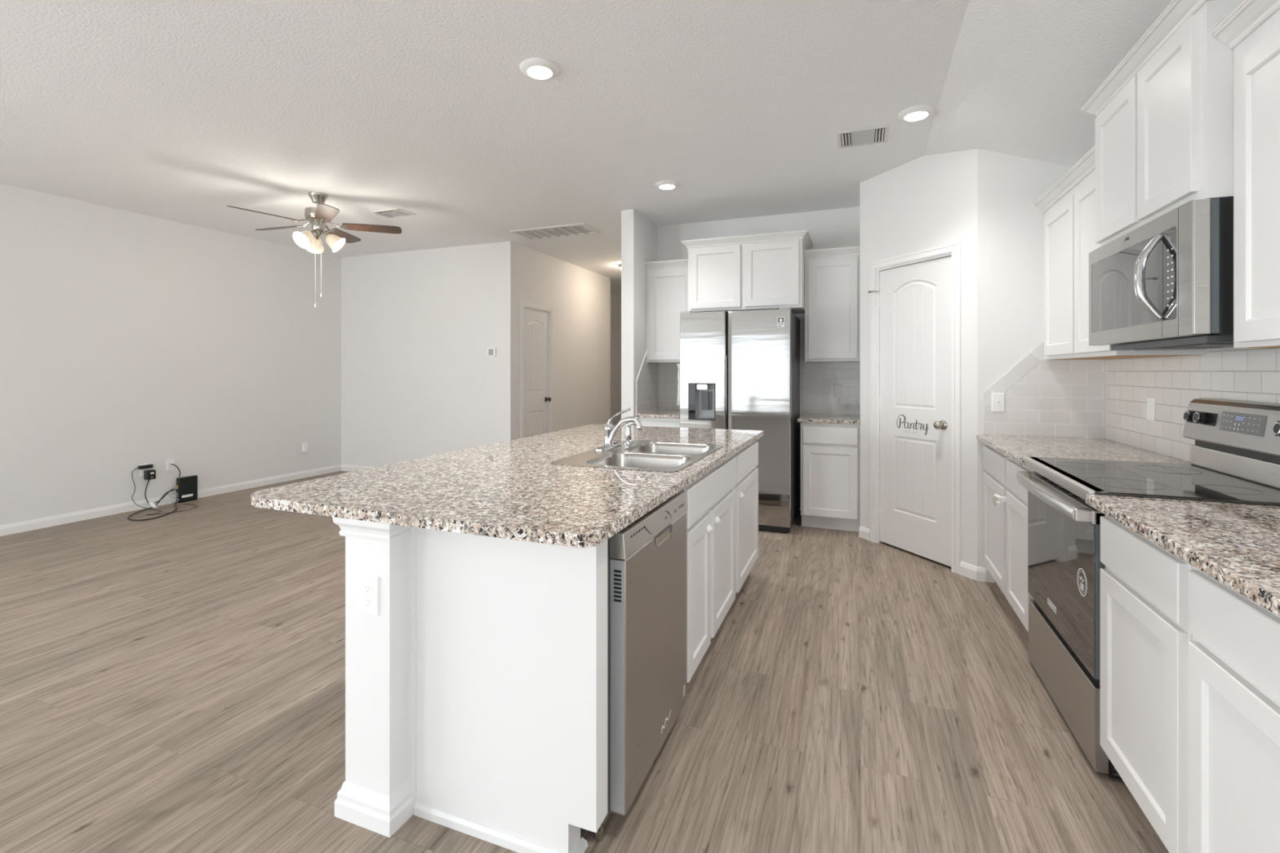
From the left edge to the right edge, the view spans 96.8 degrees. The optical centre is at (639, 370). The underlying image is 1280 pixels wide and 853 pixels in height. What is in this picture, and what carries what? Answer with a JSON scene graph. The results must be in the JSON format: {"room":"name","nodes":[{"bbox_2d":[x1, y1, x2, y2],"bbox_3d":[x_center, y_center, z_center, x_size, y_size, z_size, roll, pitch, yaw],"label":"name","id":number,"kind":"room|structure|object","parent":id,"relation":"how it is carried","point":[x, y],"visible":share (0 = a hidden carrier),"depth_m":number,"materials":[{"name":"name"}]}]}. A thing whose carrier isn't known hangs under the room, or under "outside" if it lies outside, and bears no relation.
{"room":"kitchen","nodes":[
{"label":"kitchen","id":0,"kind":"room"},
{"bbox_2d":[0,182,341,525],"bbox_3d":[-5.540,-0.088,3.209,0.120,2.757,9.170,0,0,21],"label":"wall","id":1,"kind":"structure","parent":0,"point":[129,340],"depth_m":5.35,"materials":[{"name":"white paint"}]},
{"bbox_2d":[140,463,148,476],"bbox_3d":[-4.648,0.928,5.329,0.008,0.114,0.070,0,0,21],"label":"wall outlet","id":2,"kind":"object","parent":1,"relation":"attached to","point":[141,470],"visible":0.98,"depth_m":5.31,"materials":[{"name":"white plastic"}]},
{"bbox_2d":[143,469,174,503],"bbox_3d":[-4.576,1.093,5.421,0.056,0.323,0.251,0,0,21],"label":"power adapter","id":3,"kind":"object","parent":2,"relation":"attached to","point":[149,474],"visible":0.97,"depth_m":5.32,"materials":[{"name":"black plastic"}]},
{"bbox_2d":[0,464,341,536],"bbox_3d":[-5.499,1.248,3.128,0.014,0.083,9.050,0,0,21],"label":"baseboard","id":4,"kind":"structure","parent":1,"relation":"attached to","point":[43,522],"depth_m":5.25,"materials":[{"name":"white paint"}]},
{"bbox_2d":[166,457,174,471],"bbox_3d":[-4.564,0.910,5.528,0.020,0.114,0.070,0,0,21],"label":"outlet","id":5,"kind":"object","parent":1,"relation":"attached to","point":[169,461],"visible":1,"depth_m":5.52,"materials":[{"name":"white plastic"}]},
{"bbox_2d":[302,441,307,452],"bbox_3d":[-4.050,0.918,6.867,0.008,0.114,0.070,0,0,21],"label":"wall outlet","id":6,"kind":"object","parent":1,"relation":"attached to","point":[305,442],"visible":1,"depth_m":6.85,"materials":[{"name":"white plastic"}]},
{"bbox_2d":[302,444,308,452],"bbox_3d":[-4.036,0.938,6.851,0.030,0.080,0.060,0,0,21],"label":"plug","id":7,"kind":"object","parent":6,"relation":"attached to","point":[305,448],"visible":1,"depth_m":6.84,"materials":[{"name":"white plastic"}]},
{"bbox_2d":[345,536,408,795],"bbox_3d":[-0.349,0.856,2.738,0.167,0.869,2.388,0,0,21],"label":"column","id":8,"kind":"structure","parent":0,"point":[376,647],"depth_m":1.63,"materials":[{"name":"white paint"}]},
{"bbox_2d":[360,573,379,616],"bbox_3d":[-0.773,0.638,1.617,0.070,0.114,0.008,0,0,21],"label":"wall outlet","id":9,"kind":"object","parent":8,"relation":"attached to","point":[369,584],"visible":1,"depth_m":1.61,"materials":[{"name":"white plastic"}]},
{"bbox_2d":[363,583,372,593],"bbox_3d":[-0.774,0.619,1.615,0.033,0.027,0.003,0,0,21],"label":"receptacle","id":10,"kind":"object","parent":9,"relation":"attached to","point":[367,588],"depth_m":1.61,"materials":[{"name":"white plastic"}]},
{"bbox_2d":[363,596,372,607],"bbox_3d":[-0.774,0.657,1.615,0.033,0.027,0.003,0,0,21],"label":"receptacle","id":11,"kind":"object","parent":9,"relation":"attached to","point":[367,601],"depth_m":1.61,"materials":[{"name":"white plastic"}]},
{"bbox_2d":[332,516,411,542],"bbox_3d":[-0.353,0.450,2.727,0.215,0.057,2.412,0,0,21],"label":"trim","id":12,"kind":"structure","parent":8,"relation":"attached to","point":[372,531],"depth_m":1.61,"materials":[{"name":"white paint"}]},
{"bbox_2d":[334,779,413,837],"bbox_3d":[-0.352,1.242,2.729,0.207,0.095,2.408,0,0,21],"label":"baseboard","id":13,"kind":"structure","parent":8,"relation":"attached to","point":[380,813],"depth_m":1.61,"materials":[{"name":"white paint"}]},
{"bbox_2d":[341,240,516,466],"bbox_3d":[-2.644,-0.088,6.938,2.579,2.757,0.120,0,0,21],"label":"wall","id":14,"kind":"structure","parent":0,"point":[419,379],"depth_m":6.85,"materials":[{"name":"white paint"}]},
{"bbox_2d":[341,464,373,471],"bbox_3d":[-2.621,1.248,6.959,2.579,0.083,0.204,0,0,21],"label":"baseboard","id":15,"kind":"structure","parent":14,"relation":"attached to","point":[348,468],"depth_m":7.26,"materials":[{"name":"white paint"}]},
{"bbox_2d":[487,347,496,356],"bbox_3d":[-1.698,-0.216,6.495,0.116,0.104,0.020,0,0,21],"label":"thermostat","id":16,"kind":"object","parent":14,"relation":"attached to","point":[491,352],"visible":1,"depth_m":6.48,"materials":[{"name":"white plastic"}]},
{"bbox_2d":[516,243,610,439],"bbox_3d":[-1.000,-0.088,7.774,0.120,2.757,2.630,0,0,21],"label":"wall","id":17,"kind":"structure","parent":0,"point":[579,297],"depth_m":7.82,"materials":[{"name":"white paint"}]},
{"bbox_2d":[520,300,552,438],"bbox_3d":[-1.305,0.237,6.949,0.129,2.105,0.730,0,0,21],"label":"trim","id":18,"kind":"structure","parent":17,"relation":"attached to","point":[523,304],"depth_m":6.97,"materials":[{"name":"white paint"}]},
{"bbox_2d":[524,308,551,437],"bbox_3d":[-1.262,0.270,6.923,0.102,2.017,0.598,0,0,21],"label":"door","id":19,"kind":"structure","parent":17,"relation":"in","point":[535,322],"depth_m":6.94,"materials":[{"name":"white paint"}]},
{"bbox_2d":[0,471,1168,852],"bbox_3d":[-1.607,1.320,4.701,9.600,0.060,15.200,0,0,21],"label":"floor","id":20,"kind":"structure","parent":0,"point":[173,682],"depth_m":2.17,"materials":[{"name":"wood"}]},
{"bbox_2d":[127,499,177,520],"bbox_3d":[-4.422,1.272,5.206,0.304,0.035,0.692,0,0,-16],"label":"cable","id":21,"kind":"object","parent":20,"relation":"on","point":[128,517],"visible":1,"depth_m":5.05,"materials":[{"name":"black plastic"}]},
{"bbox_2d":[131,464,196,515],"bbox_3d":[-4.413,1.086,5.286,0.460,0.408,0.407,0,0,21],"label":"cable","id":22,"kind":"object","parent":20,"relation":"on","point":[146,466],"visible":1,"depth_m":5.26,"materials":[{"name":"black plastic"}]},
{"bbox_2d":[176,475,197,502],"bbox_3d":[-4.488,1.169,5.626,0.054,0.243,0.171,0,0,21],"label":"modem","id":23,"kind":"object","parent":20,"relation":"on","point":[186,486],"visible":0.99,"depth_m":5.61,"materials":[{"name":"black"}]},
{"bbox_2d":[155,489,177,506],"bbox_3d":[-4.545,1.216,5.426,0.040,0.121,0.248,0,0,4],"label":"cable","id":24,"kind":"object","parent":23,"relation":"attached to","point":[172,490],"visible":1,"depth_m":5.43,"materials":[{"name":"black plastic"}]},
{"bbox_2d":[148,502,157,507],"bbox_3d":[-4.546,1.251,5.301,0.068,0.058,0.020,0,0,-2],"label":"tag","id":25,"kind":"object","parent":24,"relation":"attached to","point":[153,504],"visible":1,"depth_m":5.29,"materials":[{"name":"white paper"}]},
{"bbox_2d":[408,526,607,852],"bbox_3d":[-0.381,0.855,1.589,0.605,0.870,0.088,0,0,21],"label":"island end panel","id":26,"kind":"object","parent":20,"relation":"on","point":[508,638],"visible":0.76,"depth_m":1.54,"materials":[{"name":"white paint"}]},
{"bbox_2d":[594,490,687,841],"bbox_3d":[-0.212,0.867,1.921,0.593,0.846,0.628,0,0,21],"label":"dishwasher","id":27,"kind":"object","parent":20,"relation":"on","point":[646,559],"visible":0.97,"depth_m":1.69,"materials":[{"name":"grey metal"}]},
{"bbox_2d":[635,417,679,427],"bbox_3d":[0.292,0.855,5.379,0.480,0.870,0.630,0,0,21],"label":"base cabinet","id":28,"kind":"object","parent":20,"relation":"on","point":[655,422],"visible":0.02,"depth_m":5.09,"materials":[{"name":"white paint"}]},
{"bbox_2d":[634,408,679,418],"bbox_3d":[0.289,0.405,5.372,0.483,0.031,0.654,0,0,21],"label":"countertop","id":29,"kind":"structure","parent":28,"relation":"on","point":[673,414],"depth_m":5.13,"materials":[{"name":"stone"}]},
{"bbox_2d":[681,455,736,682],"bbox_3d":[0.074,0.855,2.643,0.618,0.870,0.910,0,0,21],"label":"base cabinet","id":30,"kind":"object","parent":20,"relation":"on","point":[711,498],"visible":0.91,"depth_m":2.39,"materials":[{"name":"white paint"}]},
{"bbox_2d":[250,424,763,547],"bbox_3d":[-0.232,0.405,2.742,1.242,0.031,2.537,0,0,21],"label":"countertop","id":31,"kind":"structure","parent":30,"relation":"on","point":[512,489],"depth_m":1.85,"materials":[{"name":"stone"}]},
{"bbox_2d":[595,407,642,451],"bbox_3d":[-0.074,0.284,2.802,0.230,0.201,0.250,0,0,21],"label":"kitchen faucet","id":32,"kind":"object","parent":31,"relation":"on","point":[610,433],"visible":1,"depth_m":2.80,"materials":[{"name":"silver metal"}]},
{"bbox_2d":[551,440,724,471],"bbox_3d":[0.028,0.475,2.666,0.566,0.182,0.859,0,0,21],"label":"sink","id":33,"kind":"object","parent":31,"relation":"in","point":[645,455],"visible":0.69,"depth_m":2.64,"materials":[{"name":"silver metal"}]},
{"bbox_2d":[622,422,636,444],"bbox_3d":[-0.052,0.322,3.014,0.076,0.125,0.056,0,0,21],"label":"sprayer","id":34,"kind":"object","parent":33,"relation":"on","point":[628,432],"visible":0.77,"depth_m":3.00,"materials":[{"name":"silver metal"}]},
{"bbox_2d":[586,453,691,468],"bbox_3d":[0.001,0.475,2.454,0.395,0.181,0.365,0,0,21],"label":"basin","id":35,"kind":"object","parent":33,"relation":"in","point":[637,460],"depth_m":2.61,"materials":[{"name":"silver metal"}]},
{"bbox_2d":[624,442,714,454],"bbox_3d":[0.152,0.475,2.842,0.395,0.181,0.368,0,0,21],"label":"basin","id":36,"kind":"object","parent":33,"relation":"in","point":[677,448],"depth_m":3.00,"materials":[{"name":"silver metal"}]},
{"bbox_2d":[680,306,799,533],"bbox_3d":[0.905,0.391,5.003,0.912,1.798,0.817,0,0,21],"label":"refrigerator","id":37,"kind":"object","parent":20,"relation":"on","point":[740,370],"visible":0.84,"depth_m":4.59,"materials":[{"name":"grey metal"}]},
{"bbox_2d":[777,317,783,326],"bbox_3d":[1.113,-0.388,4.486,0.044,0.069,0.001,0,0,21],"label":"sticker","id":38,"kind":"object","parent":37,"relation":"attached to","point":[780,320],"depth_m":4.49,"materials":[{"name":"white paper"}]},
{"bbox_2d":[733,440,758,594],"bbox_3d":[0.361,0.855,3.382,0.618,0.870,0.673,0,0,21],"label":"base cabinet","id":39,"kind":"object","parent":20,"relation":"on","point":[746,488],"visible":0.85,"depth_m":3.21,"materials":[{"name":"white paint"}]},
{"bbox_2d":[800,422,859,531],"bbox_3d":[1.638,0.855,4.856,0.453,0.870,0.630,0,0,21],"label":"base cabinet","id":40,"kind":"object","parent":20,"relation":"on","point":[829,452],"visible":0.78,"depth_m":4.58,"materials":[{"name":"white paint"}]},
{"bbox_2d":[797,413,859,424],"bbox_3d":[1.624,0.405,4.853,0.477,0.031,0.654,0,0,21],"label":"countertop","id":41,"kind":"structure","parent":40,"relation":"on","point":[806,417],"depth_m":4.66,"materials":[{"name":"stone"}]},
{"bbox_2d":[982,444,1035,632],"bbox_3d":[2.178,0.855,2.905,0.664,0.870,1.036,0,0,21],"label":"base cabinet","id":42,"kind":"object","parent":20,"relation":"on","point":[1005,500],"visible":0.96,"depth_m":2.91,"materials":[{"name":"white paint"}]},
{"bbox_2d":[976,434,1191,465],"bbox_3d":[2.189,0.405,2.898,0.654,0.031,1.043,0,0,21],"label":"countertop","id":43,"kind":"structure","parent":42,"relation":"on","point":[1014,447],"depth_m":2.82,"materials":[{"name":"stone"}]},
{"bbox_2d":[1100,515,1192,852],"bbox_3d":[1.637,0.855,1.444,0.615,0.870,0.498,0,0,21],"label":"base cabinet","id":44,"kind":"object","parent":20,"relation":"on","point":[1145,635],"visible":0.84,"depth_m":1.49,"materials":[{"name":"white paint"}]},
{"bbox_2d":[1016,397,1279,779],"bbox_3d":[1.835,0.700,2.057,0.688,1.181,0.781,0,0,21],"label":"range","id":45,"kind":"object","parent":20,"relation":"on","point":[1235,454],"visible":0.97,"depth_m":2.01,"materials":[{"name":"grey metal"}]},
{"bbox_2d":[1028,456,1279,506],"bbox_3d":[1.845,0.386,2.053,0.572,0.012,0.781,0,0,21],"label":"cooktop","id":46,"kind":"object","parent":45,"relation":"in","point":[1196,481],"depth_m":1.96,"materials":[{"name":"black ceramic"}]},
{"bbox_2d":[1187,566,1279,852],"bbox_3d":[1.455,0.855,0.977,0.615,0.870,0.498,0,0,21],"label":"base cabinet","id":47,"kind":"object","parent":20,"relation":"on","point":[1233,652],"visible":0.88,"depth_m":1.15,"materials":[{"name":"white paint"}]},
{"bbox_3d":[1.273,0.855,0.509,0.615,0.870,0.498,0,0,21],"label":"base cabinet","id":48,"kind":"object","parent":20,"relation":"on","visible":0},
{"bbox_2d":[1085,493,1279,617],"bbox_3d":[1.440,0.405,0.970,0.654,0.031,1.532,0,0,21],"label":"countertop","id":49,"kind":"structure","parent":48,"relation":"on","point":[1237,545],"depth_m":1.36,"materials":[{"name":"stone"}]},
{"bbox_2d":[0,0,1172,295],"bbox_3d":[-1.607,-1.311,4.701,9.600,0.552,15.200,0,0,21],"label":"ceiling","id":50,"kind":"structure","parent":0,"point":[181,111],"depth_m":3.06,"materials":[{"name":"white paint"}]},
{"bbox_2d":[226,191,401,307],"bbox_3d":[-2.714,-0.996,4.721,1.203,0.942,1.233,0,0,21],"label":"ceiling fan","id":51,"kind":"object","parent":50,"relation":"hanging from","point":[335,238],"visible":1,"depth_m":4.71,"materials":[{"name":"silver metal"}]},
{"bbox_2d":[369,208,415,218],"bbox_3d":[-2.291,-1.460,5.272,0.330,0.014,0.224,0,0,21],"label":"ceiling vent","id":52,"kind":"object","parent":50,"relation":"in","point":[395,212],"visible":1,"depth_m":5.25,"materials":[{"name":"white metal"}]},
{"bbox_2d":[519,57,559,79],"bbox_3d":[-0.486,-1.456,2.753,0.192,0.022,0.192,0,0,21],"label":"recessed light","id":53,"kind":"object","parent":50,"relation":"in","point":[540,68],"visible":1,"depth_m":2.72,"materials":[{"name":"white paint"}]},
{"bbox_2d":[510,222,600,239],"bbox_3d":[-0.887,-1.459,5.974,0.850,0.016,0.405,0,0,21],"label":"ceiling vent","id":54,"kind":"object","parent":50,"relation":"in","point":[575,229],"visible":1,"depth_m":5.96,"materials":[{"name":"white metal"}]},
{"bbox_2d":[654,180,679,189],"bbox_3d":[0.213,-1.456,4.463,0.192,0.022,0.192,0,0,21],"label":"recessed light","id":55,"kind":"object","parent":50,"relation":"in","point":[664,184],"visible":1,"depth_m":4.42,"materials":[{"name":"white paint"}]},
{"bbox_2d":[836,124,888,148],"bbox_3d":[1.396,-1.461,3.560,0.296,0.012,0.267,0,0,21],"label":"ceiling vent","id":56,"kind":"object","parent":50,"relation":"in","point":[876,135],"visible":1,"depth_m":3.55,"materials":[{"name":"white metal"}]},
{"bbox_2d":[897,104,935,121],"bbox_3d":[1.569,-1.456,3.224,0.192,0.022,0.192,0,0,21],"label":"recessed light","id":57,"kind":"object","parent":50,"relation":"in","point":[917,113],"visible":1,"depth_m":3.19,"materials":[{"name":"white paint"}]},
{"bbox_2d":[601,537,610,824],"bbox_3d":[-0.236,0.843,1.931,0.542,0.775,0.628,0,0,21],"label":"trim strip","id":58,"kind":"object","parent":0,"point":[609,540],"depth_m":1.57,"materials":[{"name":"white wood"}]},
{"bbox_2d":[610,292,621,425],"bbox_3d":[-0.599,-0.088,10.639,0.120,2.757,3.000,0,0,21],"label":"wall","id":59,"kind":"structure","parent":0,"point":[615,300],"depth_m":10.83,"materials":[{"name":"white paint"}]},
{"bbox_2d":[621,208,657,426],"bbox_3d":[1.048,-0.088,8.164,0.122,2.757,6.421,0,0,21],"label":"wall","id":60,"kind":"structure","parent":0,"point":[639,235],"depth_m":5.19,"materials":[{"name":"white paint"}]},
{"bbox_2d":[635,350,658,413],"bbox_3d":[0.076,0.090,5.478,0.010,0.597,0.596,0,0,21],"label":"tile backsplash","id":61,"kind":"structure","parent":60,"relation":"attached to","point":[647,379],"depth_m":5.45,"materials":[{"name":"white tile"}]},
{"bbox_2d":[657,206,859,510],"bbox_3d":[1.769,-0.088,5.213,3.358,2.757,0.120,0,0,21],"label":"wall","id":62,"kind":"structure","parent":0,"point":[835,228],"depth_m":5.29,"materials":[{"name":"white paint"}]},
{"bbox_2d":[644,258,688,363],"bbox_3d":[0.335,-0.560,5.500,0.474,0.956,0.381,0,0,21],"label":"upper cabinet","id":63,"kind":"object","parent":62,"relation":"attached to","point":[667,281],"visible":0.62,"depth_m":5.37,"materials":[{"name":"white paint"}]},
{"bbox_2d":[658,362,679,409],"bbox_3d":[0.414,0.140,5.671,0.486,0.499,0.008,0,0,21],"label":"tile backsplash","id":64,"kind":"structure","parent":62,"relation":"attached to","point":[668,372],"depth_m":5.71,"materials":[{"name":"white tile"}]},
{"bbox_2d":[680,229,813,314],"bbox_3d":[0.979,-0.843,5.131,1.085,0.630,0.604,0,0,21],"label":"upper cabinet","id":65,"kind":"object","parent":62,"relation":"attached to","point":[761,271],"visible":0.84,"depth_m":4.87,"materials":[{"name":"white paint"}]},
{"bbox_2d":[802,359,859,414],"bbox_3d":[1.733,0.140,5.159,0.495,0.499,0.008,0,0,21],"label":"tile backsplash","id":66,"kind":"structure","parent":62,"relation":"attached to","point":[820,379],"depth_m":5.16,"materials":[{"name":"white tile"}]},
{"bbox_2d":[834,384,842,397],"bbox_3d":[1.789,0.183,5.128,0.070,0.114,0.008,0,0,21],"label":"wall outlet","id":67,"kind":"object","parent":66,"relation":"attached to","point":[837,388],"visible":1,"depth_m":5.13,"materials":[{"name":"white plastic"}]},
{"bbox_2d":[804,245,859,362],"bbox_3d":[1.688,-0.560,4.975,0.445,0.956,0.381,0,0,21],"label":"upper cabinet","id":68,"kind":"object","parent":62,"relation":"attached to","point":[832,275],"visible":0.86,"depth_m":4.83,"materials":[{"name":"white paint"}]},
{"bbox_2d":[859,148,977,566],"bbox_3d":[1.948,-0.088,3.984,0.110,2.757,0.995,0,0,-21],"label":"wall","id":69,"kind":"structure","parent":0,"point":[927,202],"depth_m":3.85,"materials":[{"name":"white paint"}]},
{"bbox_2d":[858,525,870,540],"bbox_3d":[1.730,1.248,4.370,0.014,0.083,0.108,0,0,-21],"label":"baseboard","id":70,"kind":"structure","parent":69,"relation":"attached to","point":[864,533],"depth_m":4.37,"materials":[{"name":"white paint"}]},
{"bbox_2d":[868,256,951,566],"bbox_3d":[1.885,0.263,3.984,0.104,2.018,0.674,0,0,-22],"label":"door","id":71,"kind":"structure","parent":69,"relation":"in","point":[914,300],"depth_m":3.95,"materials":[{"name":"white paint"}]},
{"bbox_2d":[870,241,961,574],"bbox_3d":[1.941,0.234,3.977,0.129,2.112,0.766,0,0,-21],"label":"trim","id":72,"kind":"structure","parent":69,"relation":"attached to","point":[953,250],"depth_m":3.74,"materials":[{"name":"white paint"}]},
{"bbox_2d":[977,148,1071,582],"bbox_3d":[2.400,-0.040,3.430,0.648,2.659,0.100,0,0,21],"label":"wall","id":73,"kind":"structure","parent":0,"point":[1011,227],"depth_m":3.45,"materials":[{"name":"white paint"}]},
{"bbox_2d":[959,560,994,582],"bbox_3d":[2.077,1.248,3.523,0.057,0.083,0.208,0,0,-41],"label":"baseboard","id":74,"kind":"structure","parent":73,"relation":"attached to","point":[976,573],"depth_m":3.50,"materials":[{"name":"white paint"}]},
{"bbox_2d":[983,342,1105,438],"bbox_3d":[2.393,0.108,3.374,0.605,0.561,0.008,0,0,21],"label":"tile backsplash","id":75,"kind":"structure","parent":73,"relation":"attached to","point":[1063,398],"depth_m":3.36,"materials":[{"name":"white tile"}]},
{"bbox_2d":[991,393,1004,412],"bbox_3d":[2.175,0.192,3.445,0.070,0.114,0.018,0,0,21],"label":"light switch","id":76,"kind":"object","parent":75,"relation":"attached to","point":[997,399],"visible":1,"depth_m":3.45,"materials":[{"name":"white plastic"}]},
{"bbox_3d":[1.619,0.077,0.358,0.120,2.426,9.040,0,0,21],"label":"wall","id":77,"kind":"structure","parent":0,"visible":0},
{"bbox_2d":[1034,144,1205,359],"bbox_3d":[2.333,-0.532,2.851,0.351,0.935,1.024,0,0,21],"label":"upper cabinet","id":78,"kind":"object","parent":77,"relation":"attached to","point":[1068,206],"visible":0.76,"depth_m":2.87,"materials":[{"name":"white paint"}]},
{"bbox_2d":[1081,0,1244,247],"bbox_3d":[1.973,-0.834,2.005,0.412,0.644,0.910,0,0,21],"label":"upper cabinet","id":79,"kind":"object","parent":77,"relation":"attached to","point":[1164,120],"visible":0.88,"depth_m":1.87,"materials":[{"name":"white paint"}]},
{"bbox_2d":[1088,196,1233,350],"bbox_3d":[1.935,-0.294,2.003,0.460,0.425,0.815,0,0,21],"label":"microwave","id":80,"kind":"object","parent":79,"relation":"attached to","point":[1166,283],"visible":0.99,"depth_m":1.83,"materials":[{"name":"grey metal"}]},
{"bbox_2d":[1105,346,1279,462],"bbox_3d":[2.070,0.139,1.699,0.008,0.498,3.347,0,0,21],"label":"tile backsplash","id":81,"kind":"structure","parent":77,"relation":"attached to","point":[1240,374],"depth_m":2.54,"materials":[{"name":"white tile"}]},
{"bbox_2d":[1146,397,1154,421],"bbox_3d":[2.469,0.185,2.747,0.008,0.114,0.070,0,0,21],"label":"wall outlet","id":82,"kind":"object","parent":81,"relation":"attached to","point":[1150,401],"visible":1,"depth_m":2.73,"materials":[{"name":"white plastic"}]},
{"bbox_2d":[1147,402,1151,416],"bbox_3d":[2.467,0.185,2.748,0.004,0.067,0.033,0,0,21],"label":"receptacle","id":83,"kind":"object","parent":82,"relation":"attached to","point":[1149,404],"depth_m":2.74,"materials":[{"name":"white plastic"}]},
{"bbox_2d":[1211,0,1279,348],"bbox_3d":[1.686,-0.533,1.183,0.352,0.937,0.926,0,0,21],"label":"upper cabinet","id":84,"kind":"object","parent":77,"relation":"attached to","point":[1252,29],"visible":1,"depth_m":1.55,"materials":[{"name":"white paint"}]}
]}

